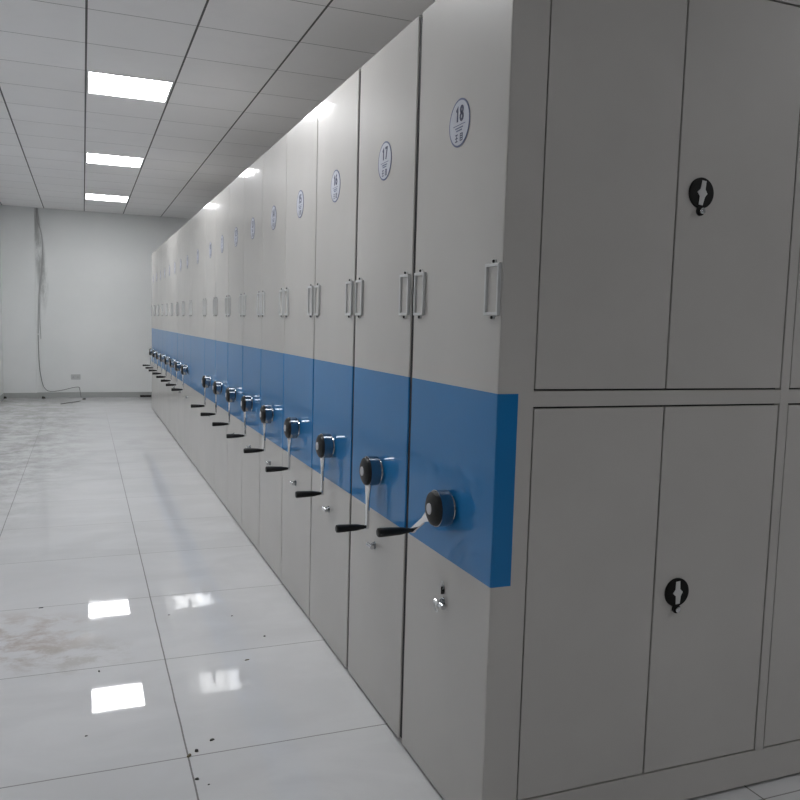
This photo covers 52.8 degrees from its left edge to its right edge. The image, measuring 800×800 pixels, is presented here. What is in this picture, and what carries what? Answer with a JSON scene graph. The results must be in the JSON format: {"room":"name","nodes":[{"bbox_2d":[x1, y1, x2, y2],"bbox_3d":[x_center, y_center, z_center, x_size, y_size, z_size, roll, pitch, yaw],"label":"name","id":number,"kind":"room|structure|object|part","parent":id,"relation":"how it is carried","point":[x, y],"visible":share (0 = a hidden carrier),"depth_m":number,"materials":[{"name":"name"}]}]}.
{"room":"archive storage room","nodes":[
{"label":"archive storage room","id":0,"kind":"room"},
{"bbox_2d":[0,241,2,395],"bbox_3d":[-2.241,-0.437,2.179,0.100,3.137,23.756,-1,6,-21],"label":"wall","id":1,"kind":"structure","parent":0,"point":[1,345],"depth_m":13.02,"materials":[{"name":"white paint"}]},
{"bbox_2d":[34,208,189,391],"bbox_3d":[-1.979,-1.649,15.036,10.009,3.137,0.100,-1,6,-21],"label":"wall","id":2,"kind":"structure","parent":0,"point":[95,294],"depth_m":13.72,"materials":[{"name":"paint"}]},
{"bbox_2d":[0,205,36,392],"bbox_3d":[-6.282,-1.599,13.266,0.504,3.137,0.050,-1,6,-21],"label":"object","id":3,"kind":"structure","parent":2,"relation":"attached to","point":[17,231],"depth_m":13.24,"materials":[{"name":"white paint"}]},
{"bbox_2d":[38,336,80,395],"bbox_3d":[-5.737,-0.569,13.580,0.672,1.052,0.037,0,6,-16],"label":"loose cable","id":4,"kind":"object","parent":2,"relation":"attached to","point":[38,336],"visible":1,"depth_m":13.51,"materials":[{"name":"grey plastic"}]},
{"bbox_2d":[71,374,79,379],"bbox_3d":[-5.525,-0.392,13.712,0.150,0.086,0.011,-1,6,-21],"label":"wall socket","id":5,"kind":"object","parent":2,"relation":"attached to","point":[73,376],"visible":1,"depth_m":13.71,"materials":[{"name":"grey plastic"}]},
{"bbox_2d":[4,392,151,397],"bbox_3d":[-1.985,-0.122,15.107,9.797,0.085,0.062,-1,6,-21],"label":"baseboard","id":6,"kind":"structure","parent":2,"relation":"attached to","point":[38,394],"depth_m":13.74,"materials":[{"name":"grey"}]},
{"bbox_2d":[0,0,435,218],"bbox_3d":[2.414,-2.073,3.840,10.009,0.060,23.956,-1,6,-21],"label":"ceiling","id":7,"kind":"structure","parent":0,"point":[244,74],"depth_m":6.00,"materials":[{"name":"tile"}]},
{"bbox_2d":[36,208,42,336],"bbox_3d":[-5.970,-2.090,13.357,0.105,2.154,0.014,-1,6,-21],"label":"hanging cable","id":8,"kind":"object","parent":7,"relation":"hanging from","point":[36,208],"visible":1,"depth_m":13.36,"materials":[{"name":"grey plastic"}]},
{"bbox_2d":[85,193,128,201],"bbox_3d":[-4.348,-3.019,11.936,0.604,0.053,0.614,-1,6,-21],"label":"ceiling lamp","id":9,"kind":"object","parent":7,"relation":"attached to","point":[87,196],"visible":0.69,"depth_m":11.95,"materials":[{"name":"white plastic"}]},
{"bbox_2d":[85,153,143,167],"bbox_3d":[-3.207,-2.713,9.038,0.604,0.053,0.614,-1,6,-21],"label":"ceiling lamp","id":10,"kind":"object","parent":7,"relation":"attached to","point":[93,158],"visible":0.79,"depth_m":9.04,"materials":[{"name":"white plastic"}]},
{"bbox_2d":[87,71,173,102],"bbox_3d":[-2.066,-2.408,6.141,0.604,0.053,0.614,-1,6,-21],"label":"ceiling lamp","id":11,"kind":"object","parent":7,"relation":"attached to","point":[99,83],"visible":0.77,"depth_m":6.13,"materials":[{"name":"white plastic"}]},
{"bbox_2d":[0,397,799,799],"bbox_3d":[2.326,1.128,4.143,10.009,0.100,23.956,-1,6,-21],"label":"floor","id":12,"kind":"structure","parent":0,"point":[138,571],"depth_m":3.39,"materials":[{"name":"tile"}]},
{"bbox_2d":[143,251,154,410],"bbox_3d":[-2.478,-1.027,12.488,2.902,2.352,0.596,-1,6,-21],"label":"storage cabinet","id":13,"kind":"object","parent":12,"relation":"on","point":[153,253],"visible":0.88,"depth_m":11.98,"materials":[{"name":"grey metal"}]},
{"bbox_3d":[-3.655,-1.021,12.027,0.059,2.340,0.592,-1,6,-21],"label":"panel","id":14,"kind":"part","parent":13,"relation":"part of","materials":[{"name":"grey metal"}]},
{"bbox_2d":[145,248,158,415],"bbox_3d":[-2.258,-0.968,11.930,2.902,2.352,0.607,-1,6,-21],"label":"storage cabinet","id":15,"kind":"object","parent":12,"relation":"on","point":[157,250],"visible":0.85,"depth_m":11.42,"materials":[{"name":"grey metal"}]},
{"bbox_3d":[-3.435,-0.962,11.468,0.059,2.340,0.604,-1,6,-21],"label":"panel","id":16,"kind":"part","parent":15,"relation":"part of","materials":[{"name":"grey metal"}]},
{"bbox_2d":[149,245,162,421],"bbox_3d":[-2.039,-0.909,11.372,2.902,2.352,0.593,-1,6,-21],"label":"storage cabinet","id":17,"kind":"object","parent":12,"relation":"on","point":[157,355],"visible":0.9,"depth_m":10.85,"materials":[{"name":"grey metal"}]},
{"bbox_3d":[-3.216,-0.903,10.911,0.059,2.340,0.590,-1,6,-21],"label":"panel","id":18,"kind":"part","parent":17,"relation":"part of","materials":[{"name":"grey metal"}]},
{"bbox_2d":[152,241,166,426],"bbox_3d":[-1.818,-0.850,10.812,2.902,2.352,0.614,-1,6,-21],"label":"storage cabinet","id":19,"kind":"object","parent":12,"relation":"on","point":[164,245],"visible":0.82,"depth_m":10.31,"materials":[{"name":"grey metal"}]},
{"bbox_3d":[-2.995,-0.844,10.350,0.059,2.340,0.611,-1,6,-21],"label":"panel","id":20,"kind":"part","parent":19,"relation":"part of","materials":[{"name":"grey metal"}]},
{"bbox_2d":[156,236,171,433],"bbox_3d":[-1.595,-0.790,10.244,2.902,2.352,0.607,-1,6,-21],"label":"storage cabinet","id":21,"kind":"object","parent":12,"relation":"on","point":[168,357],"visible":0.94,"depth_m":9.75,"materials":[{"name":"grey metal"}]},
{"bbox_3d":[-2.772,-0.784,9.783,0.059,2.340,0.604,-1,6,-21],"label":"panel","id":22,"kind":"part","parent":21,"relation":"part of","materials":[{"name":"grey metal"}]},
{"bbox_2d":[161,231,177,440],"bbox_3d":[-1.374,-0.730,9.684,2.902,2.352,0.601,-1,6,-21],"label":"storage cabinet","id":23,"kind":"object","parent":12,"relation":"on","point":[174,359],"visible":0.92,"depth_m":9.18,"materials":[{"name":"grey metal"}]},
{"bbox_3d":[-2.551,-0.725,9.223,0.059,2.340,0.595,-1,6,-21],"label":"panel","id":24,"kind":"part","parent":23,"relation":"part of","materials":[{"name":"grey metal"}]},
{"bbox_2d":[166,225,183,448],"bbox_3d":[-1.157,-0.672,9.134,2.902,2.352,0.579,-1,6,-21],"label":"storage cabinet","id":25,"kind":"object","parent":12,"relation":"on","point":[177,365],"visible":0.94,"depth_m":8.63,"materials":[{"name":"grey metal"}]},
{"bbox_3d":[-2.335,-0.667,8.673,0.059,2.340,0.575,-1,6,-21],"label":"panel","id":26,"kind":"part","parent":25,"relation":"part of","materials":[{"name":"grey metal"}]},
{"bbox_2d":[171,219,190,458],"bbox_3d":[-0.940,-0.614,8.584,2.902,2.352,0.607,-1,6,-21],"label":"storage cabinet","id":27,"kind":"object","parent":12,"relation":"on","point":[185,369],"visible":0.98,"depth_m":8.08,"materials":[{"name":"grey metal"}]},
{"bbox_3d":[-2.118,-0.609,8.122,0.059,2.340,0.604,-1,6,-21],"label":"panel","id":28,"kind":"part","parent":27,"relation":"part of","materials":[{"name":"grey metal"}]},
{"bbox_2d":[190,207,204,476],"bbox_3d":[-0.585,-0.538,7.882,2.754,2.352,0.963,-1,6,-21],"label":"storage cabinet","id":29,"kind":"object","parent":12,"relation":"on","point":[198,221],"visible":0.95,"depth_m":7.35,"materials":[{"name":"grey metal"}]},
{"bbox_2d":[191,197,215,490],"bbox_3d":[-0.368,-0.461,7.131,2.902,2.352,0.598,-1,6,-21],"label":"storage cabinet","id":30,"kind":"object","parent":12,"relation":"on","point":[208,378],"visible":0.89,"depth_m":6.63,"materials":[{"name":"grey metal"}]},
{"bbox_3d":[-1.613,-0.033,6.658,0.012,0.179,0.048,-1,6,-21],"label":"crank arm","id":31,"kind":"part","parent":30,"relation":"part of","materials":[{"name":"silver metal"}]},
{"bbox_3d":[-1.546,-0.456,6.670,0.059,2.340,0.593,-1,6,-21],"label":"panel","id":32,"kind":"part","parent":30,"relation":"part of","materials":[{"name":"grey metal"}]},
{"bbox_2d":[200,185,228,507],"bbox_3d":[-0.150,-0.402,6.576,2.902,2.352,0.595,-1,6,-21],"label":"storage cabinet","id":33,"kind":"object","parent":12,"relation":"on","point":[219,387],"visible":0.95,"depth_m":6.07,"materials":[{"name":"grey metal"}]},
{"bbox_3d":[-1.395,0.026,6.105,0.012,0.178,0.048,-1,6,-21],"label":"crank arm","id":34,"kind":"part","parent":33,"relation":"part of","materials":[{"name":"silver metal"}]},
{"bbox_3d":[-1.327,-0.397,6.116,0.059,2.340,0.589,-1,6,-21],"label":"panel","id":35,"kind":"part","parent":33,"relation":"part of","materials":[{"name":"grey metal"}]},
{"bbox_2d":[212,171,244,525],"bbox_3d":[0.066,-0.344,6.028,2.902,2.352,0.582,-1,6,-21],"label":"storage cabinet","id":36,"kind":"object","parent":12,"relation":"on","point":[234,392],"visible":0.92,"depth_m":5.52,"materials":[{"name":"grey metal"}]},
{"bbox_3d":[-1.179,0.084,5.556,0.012,0.179,0.048,-1,6,-21],"label":"crank arm","id":37,"kind":"part","parent":36,"relation":"part of","materials":[{"name":"silver metal"}]},
{"bbox_3d":[-1.112,-0.339,5.568,0.059,2.340,0.576,-1,6,-21],"label":"panel","id":38,"kind":"part","parent":36,"relation":"part of","materials":[{"name":"grey metal"}]},
{"bbox_2d":[226,155,262,550],"bbox_3d":[0.279,-0.287,5.488,2.902,2.352,0.578,-1,6,-21],"label":"storage cabinet","id":39,"kind":"object","parent":12,"relation":"on","point":[253,187],"visible":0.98,"depth_m":4.98,"materials":[{"name":"grey metal"}]},
{"bbox_3d":[-0.966,0.140,5.015,0.012,0.180,0.049,-1,6,-21],"label":"crank arm","id":40,"kind":"part","parent":39,"relation":"part of","materials":[{"name":"silver metal"}]},
{"bbox_3d":[-0.899,-0.282,5.028,0.059,2.340,0.572,-1,6,-21],"label":"panel","id":41,"kind":"part","parent":39,"relation":"part of","materials":[{"name":"grey metal"}]},
{"bbox_2d":[243,134,286,579],"bbox_3d":[0.491,-0.231,4.949,2.902,2.352,0.580,-1,6,-21],"label":"storage cabinet","id":42,"kind":"object","parent":12,"relation":"on","point":[275,158],"visible":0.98,"depth_m":4.44,"materials":[{"name":"grey metal"}]},
{"bbox_3d":[-0.754,0.198,4.476,0.012,0.179,0.048,-1,6,-21],"label":"crank arm","id":43,"kind":"part","parent":42,"relation":"part of","materials":[{"name":"silver metal"}]},
{"bbox_3d":[-0.687,-0.225,4.488,0.059,2.340,0.576,-1,6,-21],"label":"panel","id":44,"kind":"part","parent":42,"relation":"part of","materials":[{"name":"grey metal"}]},
{"bbox_2d":[265,106,318,617],"bbox_3d":[0.704,-0.173,4.408,2.902,2.352,0.583,-1,6,-21],"label":"storage cabinet","id":45,"kind":"object","parent":12,"relation":"on","point":[302,140],"visible":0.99,"depth_m":3.90,"materials":[{"name":"grey metal"}]},
{"bbox_3d":[-0.541,0.255,3.938,0.012,0.178,0.048,-1,6,-21],"label":"crank arm","id":46,"kind":"part","parent":45,"relation":"part of","materials":[{"name":"silver metal"}]},
{"bbox_2d":[295,69,360,667],"bbox_3d":[0.917,-0.116,3.866,2.902,2.352,0.579,-1,6,-21],"label":"storage cabinet","id":47,"kind":"object","parent":12,"relation":"on","point":[339,113],"visible":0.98,"depth_m":3.35,"materials":[{"name":"grey metal"}]},
{"bbox_3d":[-0.328,0.311,3.396,0.012,0.179,0.048,-1,6,-21],"label":"crank arm","id":48,"kind":"part","parent":47,"relation":"part of","materials":[{"name":"silver metal"}]},
{"bbox_2d":[335,15,422,738],"bbox_3d":[1.131,-0.059,3.322,2.902,2.352,0.580,-1,6,-21],"label":"storage cabinet","id":49,"kind":"object","parent":12,"relation":"on","point":[391,79],"visible":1,"depth_m":2.80,"materials":[{"name":"grey metal"}]},
{"bbox_3d":[-0.115,0.369,2.855,0.012,0.178,0.048,-1,6,-21],"label":"crank arm","id":50,"kind":"part","parent":49,"relation":"part of","materials":[{"name":"silver metal"}]},
{"bbox_3d":[-0.108,0.526,2.904,0.016,0.016,0.044,-1,6,-21],"label":"lock knob","id":51,"kind":"part","parent":49,"relation":"part of","materials":[{"name":"silver metal"}]},
{"bbox_2d":[376,0,799,799],"bbox_3d":[1.348,-0.001,2.773,2.902,2.352,0.590,-1,6,-21],"label":"storage cabinet","id":52,"kind":"object","parent":12,"relation":"on","point":[603,530],"visible":1,"depth_m":2.22,"materials":[{"name":"grey metal"}]},
{"bbox_3d":[0.068,0.354,2.388,0.011,0.119,0.166,-1,6,-22],"label":"crank arm","id":53,"kind":"part","parent":52,"relation":"part of","materials":[{"name":"silver metal"}]},
{"bbox_3d":[0.169,0.004,2.316,0.059,2.340,0.576,-1,6,-21],"label":"panel","id":54,"kind":"part","parent":52,"relation":"part of","materials":[{"name":"grey metal"}]},
{"bbox_3d":[0.521,0.551,2.212,0.412,1.067,0.018,-1,6,-21],"label":"hinged door","id":55,"kind":"part","parent":52,"relation":"part of","materials":[{"name":"grey metal"}]},
{"bbox_3d":[0.552,-0.566,2.107,0.412,1.075,0.018,-1,6,-21],"label":"hinged door","id":56,"kind":"part","parent":52,"relation":"part of","materials":[{"name":"grey metal"}]},
{"bbox_3d":[0.795,0.551,2.303,0.034,0.067,0.002,-1,6,-21],"label":"latch plate","id":57,"kind":"part","parent":52,"relation":"part of","materials":[{"name":"grey metal"}]},
{"bbox_3d":[0.826,-0.565,2.197,0.034,0.067,0.002,-1,6,-21],"label":"latch plate","id":58,"kind":"part","parent":52,"relation":"part of","materials":[{"name":"grey metal"}]},
{"bbox_3d":[0.910,0.547,2.365,0.412,1.067,0.018,-1,6,-21],"label":"hinged door","id":59,"kind":"part","parent":52,"relation":"part of","materials":[{"name":"grey metal"}]},
{"bbox_3d":[0.941,-0.569,2.259,0.412,1.075,0.018,-1,6,-21],"label":"hinged door","id":60,"kind":"part","parent":52,"relation":"part of","materials":[{"name":"grey metal"}]},
{"bbox_3d":[1.332,0.543,2.531,0.412,1.067,0.018,-1,6,-21],"label":"hinged door","id":61,"kind":"part","parent":52,"relation":"part of","materials":[{"name":"grey metal"}]},
{"bbox_3d":[1.362,-0.573,2.425,0.412,1.075,0.018,-1,6,-21],"label":"hinged door","id":62,"kind":"part","parent":52,"relation":"part of","materials":[{"name":"grey metal"}]}
]}

